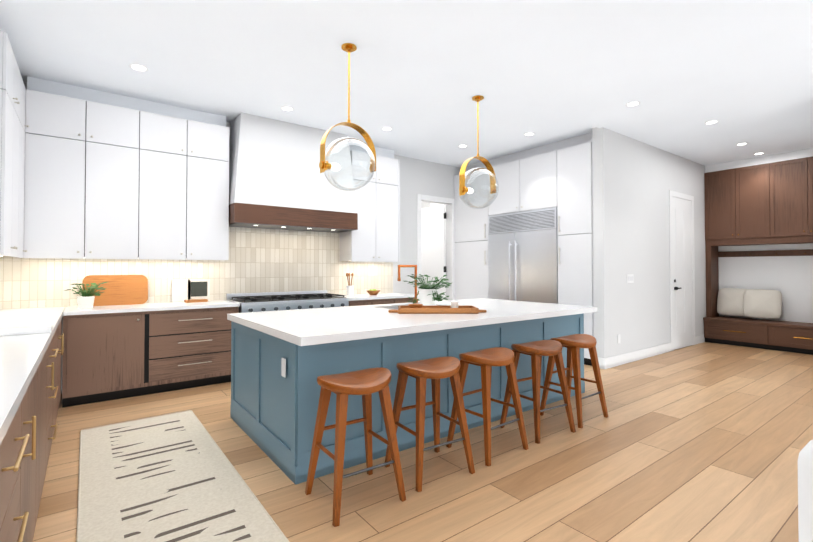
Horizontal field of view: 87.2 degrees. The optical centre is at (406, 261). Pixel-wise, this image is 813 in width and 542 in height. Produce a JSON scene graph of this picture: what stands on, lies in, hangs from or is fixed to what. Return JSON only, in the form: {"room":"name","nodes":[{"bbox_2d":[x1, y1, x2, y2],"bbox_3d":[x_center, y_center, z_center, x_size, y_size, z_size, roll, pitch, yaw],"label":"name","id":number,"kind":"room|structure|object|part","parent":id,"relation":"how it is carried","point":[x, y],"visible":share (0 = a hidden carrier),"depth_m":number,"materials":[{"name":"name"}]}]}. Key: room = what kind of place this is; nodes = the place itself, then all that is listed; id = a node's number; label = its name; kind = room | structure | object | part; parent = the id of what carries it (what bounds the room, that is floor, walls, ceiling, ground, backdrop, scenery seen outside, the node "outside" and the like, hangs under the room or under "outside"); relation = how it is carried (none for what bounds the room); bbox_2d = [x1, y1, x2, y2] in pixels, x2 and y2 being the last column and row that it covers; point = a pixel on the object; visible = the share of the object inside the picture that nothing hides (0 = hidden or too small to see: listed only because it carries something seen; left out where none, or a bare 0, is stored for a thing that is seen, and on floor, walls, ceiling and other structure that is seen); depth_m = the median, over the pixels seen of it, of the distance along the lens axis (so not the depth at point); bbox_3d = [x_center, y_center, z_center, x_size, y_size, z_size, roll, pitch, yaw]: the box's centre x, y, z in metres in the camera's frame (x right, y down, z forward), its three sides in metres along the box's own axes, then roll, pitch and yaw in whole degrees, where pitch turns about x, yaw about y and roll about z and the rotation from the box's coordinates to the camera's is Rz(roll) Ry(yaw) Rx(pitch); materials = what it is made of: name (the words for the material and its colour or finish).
{"room":"kitchen","nodes":[
{"label":"kitchen","id":0,"kind":"room"},
{"bbox_2d":[22,82,460,393],"bbox_3d":[-1.414,-0.185,6.277,7.270,3.220,0.150,1,-1,-37],"label":"wall","id":1,"kind":"structure","parent":0,"point":[422,177],"depth_m":7.35,"materials":[{"name":"white paint"}]},
{"bbox_2d":[23,132,142,258],"bbox_3d":[-3.374,-0.634,4.481,0.930,1.182,0.370,1,-1,-37],"label":"upper cabinet","id":2,"kind":"object","parent":1,"relation":"attached to","point":[107,175],"depth_m":4.31,"materials":[{"name":"white wood"}]},
{"bbox_2d":[25,76,142,147],"bbox_3d":[-3.374,-1.522,4.495,0.930,0.596,0.370,1,-1,-37],"label":"upper cabinet","id":3,"kind":"object","parent":1,"relation":"attached to","point":[60,109],"depth_m":4.36,"materials":[{"name":"white wood"}]},
{"bbox_2d":[139,148,228,259],"bbox_3d":[-2.631,-0.625,5.039,0.930,1.182,0.370,1,-1,-37],"label":"upper cabinet","id":4,"kind":"object","parent":1,"relation":"attached to","point":[184,199],"depth_m":4.87,"materials":[{"name":"white wood"}]},
{"bbox_2d":[143,100,228,159],"bbox_3d":[-2.631,-1.514,5.053,0.930,0.596,0.370,1,-1,-37],"label":"upper cabinet","id":5,"kind":"object","parent":1,"relation":"attached to","point":[168,128],"depth_m":4.92,"materials":[{"name":"white wood"}]},
{"bbox_2d":[0,227,392,308],"bbox_3d":[-2.187,-0.146,5.593,4.908,1.279,0.010,1,-1,-37],"label":"backsplash","id":6,"kind":"structure","parent":1,"relation":"attached to","point":[260,260],"depth_m":5.53,"materials":[{"name":"beige tile"}]},
{"bbox_2d":[229,112,357,232],"bbox_3d":[-1.526,-1.122,5.758,1.670,1.358,0.560,1,-1,-37],"label":"range hood","id":7,"kind":"object","parent":1,"relation":"attached to","point":[278,180],"visible":0.98,"depth_m":5.46,"materials":[{"name":"white paint"}]},
{"bbox_2d":[340,141,399,261],"bbox_3d":[-0.550,-0.889,6.586,0.870,1.798,0.402,1,-1,-37],"label":"upper cabinet","id":8,"kind":"object","parent":1,"relation":"attached to","point":[375,237],"visible":0.79,"depth_m":6.45,"materials":[{"name":"white wood"}]},
{"bbox_2d":[417,194,454,301],"bbox_3d":[0.537,0.141,7.630,0.880,2.610,0.016,1,-1,-37],"label":"door frame","id":9,"kind":"structure","parent":1,"relation":"attached to","point":[431,242],"depth_m":7.57,"materials":[{"name":"white wood"}]},
{"bbox_2d":[0,0,812,167],"bbox_3d":[2.555,-1.921,3.749,10.550,0.225,12.100,1,-1,-37],"label":"ceiling","id":10,"kind":"structure","parent":0,"point":[424,72],"depth_m":3.95,"materials":[{"name":"white paint"}]},
{"bbox_2d":[319,43,375,190],"bbox_3d":[-0.494,-1.218,3.637,0.514,1.234,0.450,1,-1,-37],"label":"pendant light","id":11,"kind":"object","parent":10,"relation":"hanging from","point":[349,48],"depth_m":3.59,"materials":[{"name":"gold metal"}]},
{"bbox_3d":[-0.490,-0.826,3.634,0.452,0.450,0.450,1,-1,-37],"label":"pendant light shade","id":12,"kind":"part","parent":11,"relation":"part of","materials":[{"name":"clear glass"}]},
{"bbox_2d":[129,64,764,154],"bbox_3d":[2.575,-1.812,4.188,8.540,0.030,6.330,1,-1,-37],"label":"recessed lights","id":13,"kind":"object","parent":10,"relation":"attached to","point":[138,67],"visible":1,"depth_m":5.08,"materials":[{"name":"white plastic"}]},
{"bbox_2d":[458,95,498,208],"bbox_3d":[0.789,-1.201,4.726,0.514,1.234,0.450,1,-1,-37],"label":"pendant light","id":14,"kind":"object","parent":10,"relation":"hanging from","point":[483,160],"depth_m":4.67,"materials":[{"name":"gold metal"}]},
{"bbox_3d":[0.793,-0.809,4.723,0.452,0.450,0.450,1,-1,-37],"label":"pendant light shade","id":15,"kind":"part","parent":14,"relation":"part of","materials":[{"name":"clear glass"}]},
{"bbox_2d":[33,342,812,541],"bbox_3d":[2.555,1.416,3.698,10.550,0.060,12.100,1,-1,-37],"label":"floor","id":16,"kind":"structure","parent":0,"point":[705,442],"depth_m":2.83,"materials":[{"name":"brown wood"}]},
{"bbox_2d":[0,387,27,541],"bbox_3d":[-1.449,0.905,1.064,0.666,0.880,0.623,1,-1,-37],"label":"base cabinet","id":17,"kind":"object","parent":16,"relation":"on","point":[14,441],"depth_m":1.35,"materials":[{"name":"brown wood"}]},
{"bbox_2d":[0,307,63,434],"bbox_3d":[-2.561,0.472,2.557,0.673,0.048,4.396,1,-1,-37],"label":"countertop","id":18,"kind":"structure","parent":17,"relation":"on","point":[25,333],"depth_m":2.23,"materials":[{"name":"white stone"}]},
{"bbox_2d":[24,359,43,541],"bbox_3d":[-1.823,0.913,1.562,0.666,0.880,0.624,1,-1,-37],"label":"base cabinet","id":19,"kind":"object","parent":16,"relation":"on","point":[34,383],"depth_m":1.87,"materials":[{"name":"brown wood"}]},
{"bbox_2d":[40,343,51,500],"bbox_3d":[-2.198,0.921,2.061,0.666,0.880,0.623,1,-1,-37],"label":"base cabinet","id":20,"kind":"object","parent":16,"relation":"on","point":[46,367],"depth_m":2.41,"materials":[{"name":"brown wood"}]},
{"bbox_2d":[48,331,55,459],"bbox_3d":[-2.572,0.928,2.559,0.666,0.880,0.623,1,-1,-37],"label":"base cabinet","id":21,"kind":"object","parent":16,"relation":"on","point":[51,398],"depth_m":2.89,"materials":[{"name":"brown wood"}]},
{"bbox_2d":[56,315,63,431],"bbox_3d":[-3.133,0.940,3.307,0.666,0.880,1.247,1,-1,-37],"label":"base cabinet","id":22,"kind":"object","parent":16,"relation":"on","point":[59,339],"depth_m":3.57,"materials":[{"name":"brown wood"}]},
{"bbox_2d":[62,312,149,406],"bbox_3d":[-3.150,0.957,4.467,0.679,0.880,0.624,1,-1,-37],"label":"base cabinet","id":23,"kind":"object","parent":16,"relation":"on","point":[112,352],"depth_m":4.22,"materials":[{"name":"brown wood"}]},
{"bbox_2d":[63,300,239,315],"bbox_3d":[-2.772,0.501,4.744,1.600,0.038,0.646,1,-1,-37],"label":"countertop","id":24,"kind":"structure","parent":23,"relation":"on","point":[173,306],"depth_m":4.54,"materials":[{"name":"white stone"}]},
{"bbox_2d":[67,282,106,308],"bbox_3d":[-3.261,0.342,4.356,0.371,0.266,0.416,1,-1,-37],"label":"potted plant","id":25,"kind":"object","parent":24,"relation":"on","point":[85,299],"visible":1,"depth_m":4.33,"materials":[{"name":"white"}]},
{"bbox_2d":[82,275,147,305],"bbox_3d":[-3.217,0.315,4.732,0.600,0.330,0.095,1,-1,-37],"label":"cutting board","id":26,"kind":"object","parent":24,"relation":"on","point":[125,289],"visible":0.73,"depth_m":4.74,"materials":[{"name":"brown wood"}]},
{"bbox_2d":[172,279,209,301],"bbox_3d":[-2.626,0.353,5.210,0.420,0.270,0.017,1,-1,-37],"label":"book","id":27,"kind":"object","parent":24,"relation":"on","point":[190,290],"depth_m":5.20,"materials":[{"name":"white paper"}]},
{"bbox_2d":[183,298,208,302],"bbox_3d":[-2.526,0.471,5.124,0.240,0.030,0.100,1,-1,-37],"label":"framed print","id":28,"kind":"object","parent":24,"relation":"on","point":[194,299],"depth_m":5.13,"materials":[{"name":"wood"}]},
{"bbox_2d":[76,410,288,541],"bbox_3d":[-1.090,1.354,2.075,0.823,0.013,4.209,1,-1,-37],"label":"rug","id":29,"kind":"object","parent":16,"relation":"on","point":[175,477],"visible":1,"depth_m":2.54,"materials":[{"name":"beige carpet"}]},
{"bbox_2d":[150,308,238,393],"bbox_3d":[-2.511,0.965,4.947,0.920,0.880,0.624,1,-1,-37],"label":"base cabinet","id":30,"kind":"object","parent":16,"relation":"on","point":[190,347],"depth_m":4.67,"materials":[{"name":"brown wood"}]},
{"bbox_2d":[227,290,348,312],"bbox_3d":[-1.529,0.915,5.605,1.410,1.000,0.727,1,-1,-37],"label":"range","id":31,"kind":"object","parent":16,"relation":"on","point":[267,301],"visible":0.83,"depth_m":5.47,"materials":[{"name":"silver metal"}]},
{"bbox_2d":[305,368,405,526],"bbox_3d":[-0.300,1.012,2.486,0.461,0.718,0.423,1,-1,-37],"label":"stool","id":32,"kind":"object","parent":16,"relation":"on","point":[365,383],"visible":1,"depth_m":2.45,"materials":[{"name":"brown wood"}]},
{"bbox_2d":[338,293,414,305],"bbox_3d":[-0.507,0.967,6.430,1.195,0.920,0.656,1,-1,-37],"label":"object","id":33,"kind":"object","parent":16,"relation":"on","point":[369,299],"visible":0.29,"depth_m":6.21,"materials":[{"name":"white stone"}]},
{"bbox_2d":[346,273,353,295],"bbox_3d":[-0.826,0.336,6.266,0.118,0.336,0.108,1,-1,-37],"label":"utensil crock","id":34,"kind":"object","parent":33,"relation":"on","point":[349,289],"visible":1,"depth_m":6.23,"materials":[{"name":"white ceramic"}]},
{"bbox_2d":[366,289,380,294],"bbox_3d":[-0.501,0.462,6.458,0.220,0.089,0.220,1,-1,-37],"label":"fruit bowl","id":35,"kind":"object","parent":33,"relation":"on","point":[373,292],"visible":1,"depth_m":6.40,"materials":[{"name":"brown wood"}]},
{"bbox_2d":[230,314,584,484],"bbox_3d":[0.155,0.958,4.200,3.238,0.872,1.518,1,-1,-37],"label":"kitchen island","id":36,"kind":"object","parent":16,"relation":"on","point":[282,361],"depth_m":3.13,"materials":[{"name":"blue wood"}]},
{"bbox_2d":[227,298,596,345],"bbox_3d":[0.201,0.499,4.158,3.290,0.052,1.640,1,-1,-37],"label":"island countertop","id":37,"kind":"structure","parent":36,"relation":"on","point":[319,326],"depth_m":3.46,"materials":[{"name":"white stone"}]},
{"bbox_2d":[397,265,418,302],"bbox_3d":[0.035,0.261,4.871,0.284,0.444,0.119,1,-1,-37],"label":"faucet","id":38,"kind":"object","parent":37,"relation":"on","point":[399,278],"visible":0.85,"depth_m":4.92,"materials":[{"name":"orange metal"}]},
{"bbox_2d":[404,274,451,305],"bbox_3d":[0.221,0.301,4.370,0.490,0.348,0.484,1,-1,-37],"label":"potted plant","id":39,"kind":"object","parent":37,"relation":"on","point":[429,295],"visible":0.92,"depth_m":4.33,"materials":[{"name":"white"}]},
{"bbox_2d":[388,301,486,313],"bbox_3d":[0.285,0.418,3.947,0.900,0.100,0.260,0,-1,-1],"label":"serving board","id":40,"kind":"object","parent":37,"relation":"on","point":[454,308],"visible":1,"depth_m":3.82,"materials":[{"name":"brown wood"}]},
{"bbox_2d":[385,357,474,491],"bbox_3d":[0.147,1.017,2.822,0.450,0.718,0.407,1,-1,-33],"label":"stool","id":41,"kind":"object","parent":16,"relation":"on","point":[435,370],"visible":0.98,"depth_m":2.77,"materials":[{"name":"brown wood"}]},
{"bbox_2d":[454,162,485,299],"bbox_3d":[1.403,-0.161,7.760,0.676,3.218,0.842,1,-1,-37],"label":"tall cabinet","id":42,"kind":"object","parent":16,"relation":"on","point":[469,223],"depth_m":7.57,"materials":[{"name":"white wood"}]},
{"bbox_2d":[446,347,528,465],"bbox_3d":[0.595,1.022,3.158,0.459,0.718,0.420,1,-1,-37],"label":"stool","id":43,"kind":"object","parent":16,"relation":"on","point":[486,360],"visible":0.98,"depth_m":3.12,"materials":[{"name":"brown wood"}]},
{"bbox_2d":[486,152,517,298],"bbox_3d":[1.854,-0.171,7.160,0.676,3.218,0.660,1,-1,-37],"label":"tall cabinet","id":44,"kind":"object","parent":16,"relation":"on","point":[505,168],"depth_m":7.01,"materials":[{"name":"white wood"}]},
{"bbox_2d":[488,207,557,303],"bbox_3d":[2.020,0.329,6.865,0.755,2.210,1.312,1,-1,-37],"label":"fridge","id":45,"kind":"object","parent":16,"relation":"on","point":[522,257],"visible":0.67,"depth_m":6.62,"materials":[{"name":"silver metal"}]},
{"bbox_2d":[518,143,553,211],"bbox_3d":[2.250,-0.179,6.632,0.676,3.218,0.659,1,-1,-37],"label":"upper cabinet","id":46,"kind":"object","parent":16,"relation":"on","point":[535,165],"depth_m":6.49,"materials":[{"name":"white wood"}]},
{"bbox_2d":[500,340,575,443],"bbox_3d":[1.075,1.027,3.518,0.450,0.718,0.407,1,-1,-32],"label":"stool","id":47,"kind":"object","parent":16,"relation":"on","point":[536,351],"visible":0.96,"depth_m":3.46,"materials":[{"name":"brown wood"}]},
{"bbox_2d":[554,133,592,365],"bbox_3d":[2.605,-0.186,6.159,0.676,3.218,0.526,1,-1,-37],"label":"tall cabinet","id":48,"kind":"object","parent":16,"relation":"on","point":[558,174],"depth_m":5.95,"materials":[{"name":"white wood"}]},
{"bbox_2d":[540,334,607,427],"bbox_3d":[1.499,1.032,3.836,0.450,0.718,0.410,1,-1,-37],"label":"stool","id":49,"kind":"object","parent":16,"relation":"on","point":[573,343],"visible":0.83,"depth_m":3.81,"materials":[{"name":"brown wood"}]},
{"bbox_2d":[703,148,812,354],"bbox_3d":[6.076,-0.159,7.083,0.574,3.193,1.846,1,-1,-37],"label":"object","id":50,"kind":"object","parent":16,"relation":"on","point":[758,222],"visible":1,"depth_m":7.17,"materials":[{"name":"brown wood"}]},
{"bbox_2d":[717,288,748,316],"bbox_3d":[5.825,0.720,7.590,0.140,0.500,0.510,18,-11,-35],"label":"pillow","id":51,"kind":"object","parent":50,"relation":"on","point":[729,301],"visible":0.67,"depth_m":7.59,"materials":[{"name":"beige fabric"}]},
{"bbox_2d":[743,289,781,318],"bbox_3d":[6.015,0.714,7.220,0.510,0.500,0.140,-1,-17,44],"label":"pillow","id":52,"kind":"object","parent":50,"relation":"on","point":[762,303],"visible":1,"depth_m":7.17,"materials":[{"name":"beige fabric"}]},
{"bbox_2d":[798,440,812,541],"bbox_3d":[2.514,0.876,1.737,2.180,0.960,1.000,1,-1,-37],"label":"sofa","id":53,"kind":"object","parent":16,"relation":"on","point":[805,493],"visible":1,"depth_m":1.47,"materials":[{"name":"white fabric"}]},
{"bbox_2d":[421,202,429,208],"bbox_3d":[-0.348,-0.143,9.046,2.300,3.220,0.100,1,-1,-37],"label":"wall","id":54,"kind":"structure","parent":0,"point":[425,205],"depth_m":9.57,"materials":[{"name":"white paint"}]},
{"bbox_2d":[429,203,445,206],"bbox_3d":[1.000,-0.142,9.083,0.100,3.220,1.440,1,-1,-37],"label":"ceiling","id":55,"kind":"structure","parent":0,"point":[431,204],"depth_m":9.52,"materials":[{"name":"white paint"}]},
{"bbox_2d":[592,127,705,358],"bbox_3d":[4.192,-0.200,6.922,4.090,3.270,0.150,1,-1,-37],"label":"wall","id":56,"kind":"structure","parent":0,"point":[634,181],"depth_m":6.17,"materials":[{"name":"white paint"}]},
{"bbox_2d":[627,274,633,282],"bbox_3d":[3.173,0.241,6.049,0.180,0.120,0.011,1,-1,-37],"label":"switch plate","id":57,"kind":"object","parent":56,"relation":"attached to","point":[630,278],"depth_m":6.04,"materials":[{"name":"white plastic"}]},
{"bbox_2d":[601,342,670,368],"bbox_3d":[3.402,1.354,6.215,2.034,0.140,0.034,1,-1,-37],"label":"baseboard","id":58,"kind":"structure","parent":56,"relation":"attached to","point":[617,360],"depth_m":6.08,"materials":[{"name":"white"}]},
{"bbox_2d":[669,190,694,350],"bbox_3d":[4.628,0.148,7.111,0.980,2.580,0.060,1,-1,-37],"label":"door","id":59,"kind":"structure","parent":56,"relation":"attached to","point":[682,276],"depth_m":7.10,"materials":[{"name":"white wood"}]},
{"bbox_2d":[695,334,703,344],"bbox_3d":[5.165,1.374,7.526,0.400,0.140,0.013,1,-1,-37],"label":"baseboard","id":60,"kind":"structure","parent":56,"relation":"attached to","point":[699,339],"depth_m":7.51,"materials":[{"name":"white"}]},
{"bbox_3d":[-1.138,-0.306,-0.018,0.150,3.270,10.550,1,-1,-37],"label":"wall","id":61,"kind":"structure","parent":0,"visible":0},
{"bbox_2d":[0,30,28,257],"bbox_3d":[-3.397,-0.939,3.467,0.402,1.794,1.220,1,-1,-37],"label":"upper cabinet","id":62,"kind":"object","parent":61,"relation":"attached to","point":[12,124],"visible":1,"depth_m":3.34,"materials":[{"name":"white wood"}]}
]}

